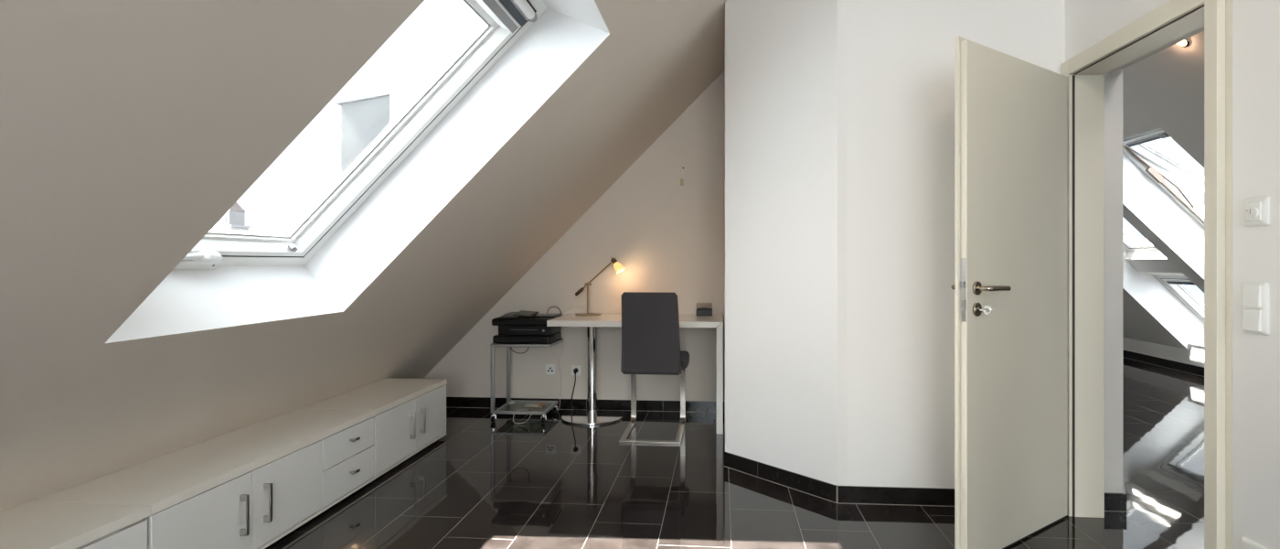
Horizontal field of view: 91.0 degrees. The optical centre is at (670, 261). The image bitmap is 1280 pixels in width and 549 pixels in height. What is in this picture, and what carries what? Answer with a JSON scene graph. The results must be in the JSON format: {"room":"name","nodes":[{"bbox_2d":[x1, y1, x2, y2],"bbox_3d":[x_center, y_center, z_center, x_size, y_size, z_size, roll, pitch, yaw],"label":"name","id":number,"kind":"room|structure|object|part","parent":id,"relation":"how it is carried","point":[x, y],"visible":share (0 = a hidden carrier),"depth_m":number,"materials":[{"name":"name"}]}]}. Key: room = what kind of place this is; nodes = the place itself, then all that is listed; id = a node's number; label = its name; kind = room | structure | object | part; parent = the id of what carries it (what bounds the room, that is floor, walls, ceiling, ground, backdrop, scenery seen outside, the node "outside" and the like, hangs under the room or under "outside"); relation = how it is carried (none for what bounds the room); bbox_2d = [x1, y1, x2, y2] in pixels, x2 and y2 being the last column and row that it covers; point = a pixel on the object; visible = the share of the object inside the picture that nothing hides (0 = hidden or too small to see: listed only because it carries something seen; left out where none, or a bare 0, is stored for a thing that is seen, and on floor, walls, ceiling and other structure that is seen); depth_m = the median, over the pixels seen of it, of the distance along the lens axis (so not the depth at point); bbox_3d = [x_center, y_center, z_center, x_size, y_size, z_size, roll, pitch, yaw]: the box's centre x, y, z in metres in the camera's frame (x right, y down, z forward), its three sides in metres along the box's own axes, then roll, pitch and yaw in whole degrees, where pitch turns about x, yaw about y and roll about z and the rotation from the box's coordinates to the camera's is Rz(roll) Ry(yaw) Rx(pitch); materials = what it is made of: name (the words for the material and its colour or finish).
{"room":"home office","nodes":[
{"label":"home office","id":0,"kind":"room"},
{"bbox_2d":[0,0,726,511],"bbox_3d":[-1.246,-0.313,1.055,3.237,3.237,8.300,0,0,5],"label":"ceiling","id":1,"kind":"structure","parent":0,"point":[129,129],"depth_m":1.96,"materials":[{"name":"beige paint"}]},
{"bbox_2d":[173,0,547,269],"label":"window","id":2,"kind":"structure","parent":1,"relation":"attached to","point":[506,21],"depth_m":2.63,"materials":[{"name":"white paint"}]},
{"bbox_2d":[390,42,724,401],"bbox_3d":[-0.868,-0.294,5.032,2.750,2.900,0.210,0,0,5],"label":"wall","id":3,"kind":"structure","parent":0,"point":[666,236],"depth_m":4.88,"materials":[{"name":"beige paint"}]},
{"bbox_2d":[545,363,555,373],"bbox_3d":[-0.938,0.844,4.926,0.080,0.080,0.013,0,0,5],"label":"socket","id":4,"kind":"object","parent":3,"relation":"attached to","point":[550,368],"visible":1,"depth_m":4.92,"materials":[{"name":"white plastic"}]},
{"bbox_2d":[571,364,581,374],"bbox_3d":[-0.734,0.848,4.910,0.080,0.080,0.012,0,0,5],"label":"power socket","id":5,"kind":"object","parent":3,"relation":"attached to","point":[579,367],"visible":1,"depth_m":4.91,"materials":[{"name":"white plastic"}]},
{"bbox_2d":[571,367,581,413],"bbox_3d":[-0.721,0.984,4.804,0.059,0.310,0.210,0,0,-15],"label":"plug","id":6,"kind":"object","parent":3,"relation":"attached to","point":[575,369],"visible":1,"depth_m":4.87,"materials":[{"name":"black plastic"}]},
{"bbox_2d":[446,396,724,412],"bbox_3d":[-0.892,1.115,4.925,2.620,0.082,0.010,0,0,5],"label":"baseboard","id":7,"kind":"structure","parent":3,"relation":"attached to","point":[451,401],"depth_m":4.89,"materials":[{"name":"tile"}]},
{"bbox_2d":[680,167,683,185],"bbox_3d":[0.093,-0.657,4.836,0.027,0.142,0.026,0,0,5],"label":"cable","id":8,"kind":"object","parent":3,"relation":"attached to","point":[681,179],"visible":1,"depth_m":4.83,"materials":[{"name":"beige plastic"}]},
{"bbox_2d":[265,357,1204,548],"bbox_3d":[1.465,1.216,3.191,8.200,0.120,13.000,0,0,5],"label":"floor","id":9,"kind":"structure","parent":0,"point":[503,483],"depth_m":3.05,"materials":[{"name":"tile"}]},
{"bbox_2d":[75,518,147,548],"bbox_3d":[-1.887,0.980,1.358,0.441,0.353,1.278,0,0,5],"label":"base cabinet","id":10,"kind":"object","parent":9,"relation":"on","point":[133,535],"visible":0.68,"depth_m":1.91,"materials":[{"name":"white wood"}]},
{"bbox_2d":[0,501,150,548],"bbox_3d":[-1.903,0.786,1.363,0.420,0.032,1.285,0,0,5],"label":"countertop","id":11,"kind":"structure","parent":10,"relation":"on","point":[31,524],"depth_m":1.86,"materials":[{"name":"white laminate"}]},
{"bbox_2d":[142,439,322,548],"bbox_3d":[-1.799,0.980,2.435,0.441,0.353,0.860,0,0,5],"label":"base cabinet","id":12,"kind":"object","parent":9,"relation":"on","point":[255,508],"visible":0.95,"depth_m":2.41,"materials":[{"name":"white lacquer"},{"name":"brushed metal"}]},
{"bbox_3d":[-1.636,0.962,2.206,0.018,0.311,0.427,0,0,5],"label":"door","id":13,"kind":"part","parent":12,"relation":"part of","materials":[{"name":"white wood"}]},
{"bbox_2d":[32,407,375,514],"bbox_3d":[-1.798,0.786,2.651,0.420,0.032,1.292,0,0,5],"label":"countertop","id":14,"kind":"structure","parent":12,"relation":"on","point":[162,482],"depth_m":2.42,"materials":[{"name":"white laminate"}]},
{"bbox_3d":[-1.599,0.951,2.360,0.030,0.150,0.013,0,0,5],"label":"handle","id":15,"kind":"part","parent":12,"relation":"part of","materials":[{"name":"silver metal"}]},
{"bbox_3d":[-1.589,0.951,2.483,0.030,0.150,0.013,0,0,5],"label":"handle","id":16,"kind":"part","parent":12,"relation":"part of","materials":[{"name":"silver metal"}]},
{"bbox_3d":[-1.601,0.962,2.635,0.018,0.311,0.425,0,0,5],"label":"door","id":17,"kind":"part","parent":12,"relation":"part of","materials":[{"name":"white wood"}]},
{"bbox_2d":[320,416,374,511],"bbox_3d":[-1.747,0.980,3.079,0.441,0.353,0.428,0,0,5],"label":"drawers","id":18,"kind":"object","parent":9,"relation":"on","point":[348,453],"visible":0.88,"depth_m":3.04,"materials":[{"name":"white lacquer"},{"name":"brushed metal"}]},
{"bbox_3d":[-1.566,0.878,3.065,0.018,0.144,0.424,0,0,5],"label":"drawer","id":19,"kind":"part","parent":18,"relation":"part of","materials":[{"name":"white wood"}]},
{"bbox_3d":[-1.566,1.036,3.065,0.018,0.162,0.424,0,0,5],"label":"drawer","id":20,"kind":"part","parent":18,"relation":"part of","materials":[{"name":"white wood"}]},
{"bbox_3d":[-1.542,1.024,3.065,0.029,0.012,0.050,0,0,5],"label":"knob","id":21,"kind":"part","parent":18,"relation":"part of","materials":[{"name":"silver metal"}]},
{"bbox_2d":[374,384,446,478],"bbox_3d":[-1.694,0.980,3.719,0.441,0.353,0.848,0,0,5],"label":"base cabinet","id":22,"kind":"object","parent":9,"relation":"on","point":[401,431],"visible":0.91,"depth_m":3.62,"materials":[{"name":"white lacquer"},{"name":"brushed metal"}]},
{"bbox_2d":[300,377,447,415],"bbox_3d":[-1.711,0.786,3.720,0.420,0.032,0.848,0,0,5],"label":"countertop","id":23,"kind":"structure","parent":22,"relation":"on","point":[382,395],"depth_m":3.63,"materials":[{"name":"white laminate"}]},
{"bbox_3d":[-1.531,0.962,3.494,0.018,0.311,0.422,0,0,5],"label":"door","id":24,"kind":"part","parent":22,"relation":"part of","materials":[{"name":"white wood"}]},
{"bbox_3d":[-1.494,0.951,3.646,0.030,0.150,0.013,0,0,5],"label":"handle","id":25,"kind":"part","parent":22,"relation":"part of","materials":[{"name":"silver metal"}]},
{"bbox_3d":[-1.484,0.951,3.768,0.030,0.150,0.013,0,0,5],"label":"handle","id":26,"kind":"part","parent":22,"relation":"part of","materials":[{"name":"silver metal"}]},
{"bbox_3d":[-1.496,0.962,3.917,0.018,0.311,0.418,0,0,5],"label":"door","id":27,"kind":"part","parent":22,"relation":"part of","materials":[{"name":"white wood"}]},
{"bbox_2d":[490,338,563,423],"bbox_3d":[-1.061,0.873,4.666,0.444,0.566,0.362,0,0,5],"label":"trolley","id":28,"kind":"object","parent":9,"relation":"on","point":[553,406],"depth_m":4.51,"materials":[{"name":"silver metal"}]},
{"bbox_2d":[512,408,534,423],"bbox_3d":[-1.041,1.107,4.505,0.152,0.088,0.092,0,0,5],"label":"cable","id":29,"kind":"object","parent":28,"relation":"on","point":[526,409],"visible":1,"depth_m":4.47,"materials":[{"name":"beige plastic"}]},
{"bbox_3d":[-1.062,1.080,4.667,0.376,0.020,0.360,0,0,5],"label":"frame","id":30,"kind":"part","parent":28,"relation":"part of","materials":[{"name":"silver metal"}]},
{"bbox_2d":[491,309,562,343],"bbox_3d":[-1.060,0.477,4.674,0.437,0.225,0.345,0,0,5],"label":"printer","id":31,"kind":"object","parent":28,"relation":"on","point":[523,326],"visible":0.87,"depth_m":4.52,"materials":[{"name":"black plastic"}]},
{"bbox_3d":[-1.055,0.490,4.526,0.200,0.003,0.002,0,0,5],"label":"slot trim","id":32,"kind":"part","parent":31,"relation":"part of","materials":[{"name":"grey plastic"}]},
{"bbox_3d":[-1.064,0.389,4.633,0.152,0.049,0.123,0,0,16],"label":"control panel","id":33,"kind":"part","parent":31,"relation":"part of","materials":[{"name":"black plastic"}]},
{"bbox_2d":[492,330,561,343],"bbox_3d":[-1.055,0.560,4.669,0.420,0.058,0.335,0,0,5],"label":"tray","id":34,"kind":"object","parent":31,"relation":"on","point":[508,337],"depth_m":4.51,"materials":[{"name":"black plastic"}]},
{"bbox_3d":[-0.940,0.398,4.707,0.160,0.002,0.170,0,0,5],"label":"lid panel","id":35,"kind":"part","parent":31,"relation":"part of","materials":[{"name":"grey plastic"}]},
{"bbox_3d":[-0.978,0.406,4.718,0.282,0.012,0.245,0,0,5],"label":"scanner lid","id":36,"kind":"part","parent":31,"relation":"part of","materials":[{"name":"black plastic"}]},
{"bbox_2d":[490,338,563,347],"bbox_3d":[-1.057,0.601,4.667,0.437,0.021,0.360,0,0,5],"label":"shelf","id":37,"kind":"object","parent":28,"relation":"attached to","point":[493,345],"depth_m":4.49,"materials":[{"name":"silver metal"}]},
{"bbox_3d":[-1.016,1.066,4.657,0.132,0.017,0.072,0,0,-11],"label":"cable coil","id":38,"kind":"part","parent":28,"relation":"part of","materials":[{"name":"white plastic"}]},
{"bbox_2d":[557,337,563,410],"bbox_3d":[-0.847,0.865,4.852,0.044,0.578,0.025,0,0,16],"label":"cable","id":39,"kind":"object","parent":9,"relation":"on","point":[562,337],"visible":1,"depth_m":4.86,"materials":[{"name":"beige plastic"}]},
{"bbox_2d":[546,313,723,433],"bbox_3d":[-0.221,0.780,4.562,1.203,0.752,0.607,0,0,5],"label":"desk","id":40,"kind":"object","parent":9,"relation":"on","point":[591,416],"visible":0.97,"depth_m":4.51,"materials":[{"name":"white paint"}]},
{"bbox_3d":[-0.580,1.148,4.630,0.456,0.016,0.400,0,0,5],"label":"plate","id":41,"kind":"part","parent":40,"relation":"part of","materials":[{"name":"silver metal"}]},
{"bbox_2d":[561,256,624,315],"bbox_3d":[-0.604,0.184,4.776,0.522,0.441,0.201,0,0,5],"label":"desk lamp","id":42,"kind":"object","parent":40,"relation":"on","point":[618,267],"visible":0.98,"depth_m":4.75,"materials":[{"name":"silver metal"}]},
{"bbox_3d":[-0.569,0.119,4.760,0.293,0.266,0.010,0,0,5],"label":"arm","id":43,"kind":"part","parent":42,"relation":"part of","materials":[{"name":"brown metal"}]},
{"bbox_3d":[-0.387,0.044,4.735,0.083,0.088,0.070,0,0,5],"label":"lamp shade","id":44,"kind":"part","parent":42,"relation":"part of","materials":[{"name":"yellow glass"}]},
{"bbox_2d":[696,302,712,315],"bbox_3d":[0.257,0.357,4.720,0.117,0.094,0.100,0,0,5],"label":"box","id":45,"kind":"object","parent":40,"relation":"on","point":[701,311],"visible":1,"depth_m":4.67,"materials":[{"name":"black plastic"}]},
{"bbox_3d":[0.257,0.331,4.720,0.117,0.041,0.100,0,0,5],"label":"clear lid","id":46,"kind":"part","parent":45,"relation":"part of","materials":[{"name":"plastic"}]},
{"bbox_3d":[0.357,0.781,4.515,0.044,0.750,0.606,0,0,5],"label":"panel","id":47,"kind":"part","parent":40,"relation":"part of","materials":[{"name":"white paint"}]},
{"bbox_2d":[618,291,689,444],"bbox_3d":[-0.098,0.675,4.247,0.440,0.962,0.595,0,0,5],"label":"chair","id":48,"kind":"object","parent":9,"relation":"on","point":[650,321],"visible":1,"depth_m":4.02,"materials":[{"name":"grey fabric"}]},
{"bbox_3d":[-0.285,0.933,4.291,0.038,0.446,0.537,0,0,5],"label":"leg","id":49,"kind":"part","parent":48,"relation":"part of","materials":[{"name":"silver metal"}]},
{"bbox_3d":[-0.128,0.463,4.028,0.391,0.537,0.154,0,0,5],"label":"backrest","id":50,"kind":"part","parent":48,"relation":"part of","materials":[{"name":"grey fabric"}]},
{"bbox_3d":[0.070,0.933,4.262,0.038,0.446,0.537,0,0,5],"label":"leg","id":51,"kind":"part","parent":48,"relation":"part of","materials":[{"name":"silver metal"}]},
{"bbox_3d":[-0.092,0.678,4.317,0.440,0.079,0.440,0,0,5],"label":"seat","id":52,"kind":"part","parent":48,"relation":"part of","materials":[{"name":"grey fabric"}]},
{"bbox_2d":[724,0,1122,492],"bbox_3d":[1.461,-0.294,6.337,1.840,2.900,6.730,0,0,5],"label":"wall","id":53,"kind":"structure","parent":0,"point":[839,114],"depth_m":3.01,"materials":[{"name":"white paint"}]},
{"bbox_2d":[724,451,837,502],"bbox_3d":[0.554,1.115,3.283,0.010,0.082,0.732,0,0,-42],"label":"baseboard","id":54,"kind":"structure","parent":53,"relation":"attached to","point":[811,485],"depth_m":3.24,"materials":[{"name":"tile"}]},
{"bbox_2d":[837,485,954,506],"bbox_3d":[1.324,1.115,2.973,1.045,0.082,0.010,0,0,4],"label":"baseboard","id":55,"kind":"structure","parent":53,"relation":"attached to","point":[846,494],"depth_m":2.99,"materials":[{"name":"tile"}]},
{"bbox_2d":[1104,491,1126,511],"bbox_3d":[2.040,1.115,2.917,0.144,0.082,0.015,0,0,5],"label":"baseboard","id":56,"kind":"structure","parent":53,"relation":"attached to","point":[1113,501],"depth_m":2.91,"materials":[{"name":"tile"}]},
{"bbox_2d":[1122,30,1204,349],"bbox_3d":[4.141,-0.268,2.973,3.557,3.557,13.000,0,0,5],"label":"ceiling","id":57,"kind":"structure","parent":0,"point":[1164,90],"depth_m":5.36,"materials":[{"name":"white paint"}]},
{"bbox_2d":[1122,227,1157,250],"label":"window","id":58,"kind":"structure","parent":57,"relation":"attached to","point":[1129,242],"depth_m":6.45,"materials":[{"name":"white paint"}]},
{"bbox_3d":[4.345,-0.615,6.082,1.068,1.068,1.170,0,0,5],"label":"frame","id":59,"kind":"part","parent":58,"relation":"part of","materials":[{"name":"white paint"}]},
{"bbox_2d":[1125,249,1184,275],"bbox_3d":[4.906,-0.007,6.036,0.337,0.304,1.110,0,0,5],"label":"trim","id":60,"kind":"structure","parent":57,"relation":"attached to","point":[1153,261],"depth_m":6.29,"materials":[{"name":"white paint"}]},
{"bbox_2d":[1122,128,1204,227],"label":"window","id":61,"kind":"structure","parent":57,"relation":"attached to","point":[1157,165],"depth_m":5.29,"materials":[{"name":"white paint"}]},
{"bbox_2d":[1125,132,1166,145],"bbox_3d":[3.795,-0.973,4.845,0.026,0.027,0.865,0,0,5],"label":"vent","id":62,"kind":"object","parent":61,"relation":"attached to","point":[1151,136],"depth_m":5.04,"materials":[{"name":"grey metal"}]},
{"bbox_3d":[4.322,-0.717,4.802,1.094,0.730,0.999,0,0,5],"label":"sash","id":63,"kind":"part","parent":61,"relation":"part of","materials":[{"name":"white paint"}]},
{"bbox_2d":[1152,274,1204,322],"bbox_3d":[5.348,0.392,6.000,0.705,0.705,1.170,0,0,5],"label":"window","id":64,"kind":"structure","parent":57,"relation":"attached to","point":[1175,283],"depth_m":6.46,"materials":[{"name":"white glass"}]},
{"bbox_2d":[1175,38,1190,47],"bbox_3d":[2.958,-1.275,3.631,0.069,0.069,0.090,0,0,5],"label":"light","id":65,"kind":"object","parent":57,"relation":"attached to","point":[1182,44],"visible":0.55,"depth_m":3.63,"materials":[{"name":"silver metal"}]},
{"bbox_2d":[1122,337,1204,367],"bbox_3d":[5.227,1.006,2.884,0.250,0.300,13.000,0,0,5],"label":"wall","id":66,"kind":"structure","parent":0,"point":[1194,355],"depth_m":6.83,"materials":[{"name":"white paint"}]},
{"bbox_2d":[1122,349,1204,375],"bbox_3d":[5.103,1.111,2.944,0.010,0.090,12.700,0,0,5],"label":"baseboard","id":67,"kind":"structure","parent":66,"relation":"attached to","point":[1159,361],"depth_m":6.88,"materials":[{"name":"tile"}]},
{"bbox_2d":[1064,0,1279,548],"bbox_3d":[1.719,-0.294,-0.201,0.260,2.900,6.280,0,0,5],"label":"wall","id":68,"kind":"structure","parent":0,"point":[1255,23],"depth_m":1.89,"materials":[{"name":"white paint"}]},
{"bbox_2d":[1061,0,1232,548],"bbox_3d":[1.853,0.118,2.452,0.149,2.075,0.968,0,0,5],"label":"door frame","id":69,"kind":"structure","parent":68,"relation":"in","point":[1174,19],"depth_m":2.44,"materials":[{"name":"beige paint"}]},
{"bbox_2d":[950,35,1067,548],"bbox_3d":[1.441,0.151,2.615,0.856,2.010,0.174,0,0,-35],"label":"door","id":70,"kind":"structure","parent":69,"relation":"attached to","point":[1010,286],"depth_m":2.53,"materials":[{"name":"beige paint"}]},
{"bbox_3d":[1.107,0.106,2.369,0.002,0.240,0.018,0,0,-35],"label":"lock plate","id":71,"kind":"part","parent":70,"relation":"part of","materials":[{"name":"silver metal"}]},
{"bbox_3d":[1.170,0.182,2.389,0.052,0.052,0.015,0,0,-35],"label":"keyhole plate","id":72,"kind":"part","parent":70,"relation":"part of","materials":[{"name":"silver metal"}]},
{"bbox_3d":[1.237,0.102,2.400,0.140,0.023,0.058,0,0,-35],"label":"lever handle","id":73,"kind":"part","parent":70,"relation":"part of","materials":[{"name":"silver metal"}]},
{"bbox_2d":[1241,536,1266,548],"bbox_3d":[1.753,0.883,1.889,0.012,0.081,0.085,0,0,5],"label":"wall socket","id":74,"kind":"object","parent":68,"relation":"attached to","point":[1246,543],"visible":1,"depth_m":1.90,"materials":[{"name":"white plastic"}]},
{"bbox_2d":[1242,281,1269,334],"bbox_3d":[1.748,0.138,1.882,0.021,0.156,0.085,0,0,5],"label":"light switch","id":75,"kind":"object","parent":68,"relation":"attached to","point":[1256,294],"visible":1,"depth_m":1.86,"materials":[{"name":"white plastic"}]},
{"bbox_2d":[1244,195,1269,226],"bbox_3d":[1.746,-0.149,1.880,0.026,0.085,0.085,0,0,5],"label":"thermostat","id":76,"kind":"object","parent":68,"relation":"attached to","point":[1256,209],"visible":1,"depth_m":1.86,"materials":[{"name":"white plastic"}]},
{"bbox_3d":[1.737,-0.146,1.870,0.009,0.033,0.033,0,0,5],"label":"knob","id":77,"kind":"part","parent":76,"relation":"part of","materials":[{"name":"white plastic"}]},
{"label":"outside","id":78,"kind":"structure","parent":0,"visible":0},
{"bbox_2d":[210,202,250,232],"bbox_3d":[-114.472,2.156,162.860,6.900,38.000,6.600,0,0,5],"label":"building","id":79,"kind":"structure","parent":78,"point":[233,219],"depth_m":161.21,"materials":[{"name":"stone"}]},
{"bbox_3d":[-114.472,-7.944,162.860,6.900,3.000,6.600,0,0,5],"label":"cornice","id":80,"kind":"part","parent":79,"relation":"part of","materials":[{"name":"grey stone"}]},
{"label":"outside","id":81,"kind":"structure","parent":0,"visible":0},
{"bbox_2d":[327,90,390,177],"bbox_3d":[-5.516,1.376,17.006,4.764,11.560,5.200,0,0,5],"label":"building","id":82,"kind":"structure","parent":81,"point":[365,119],"depth_m":14.63,"materials":[{"name":"stone"}]}
]}

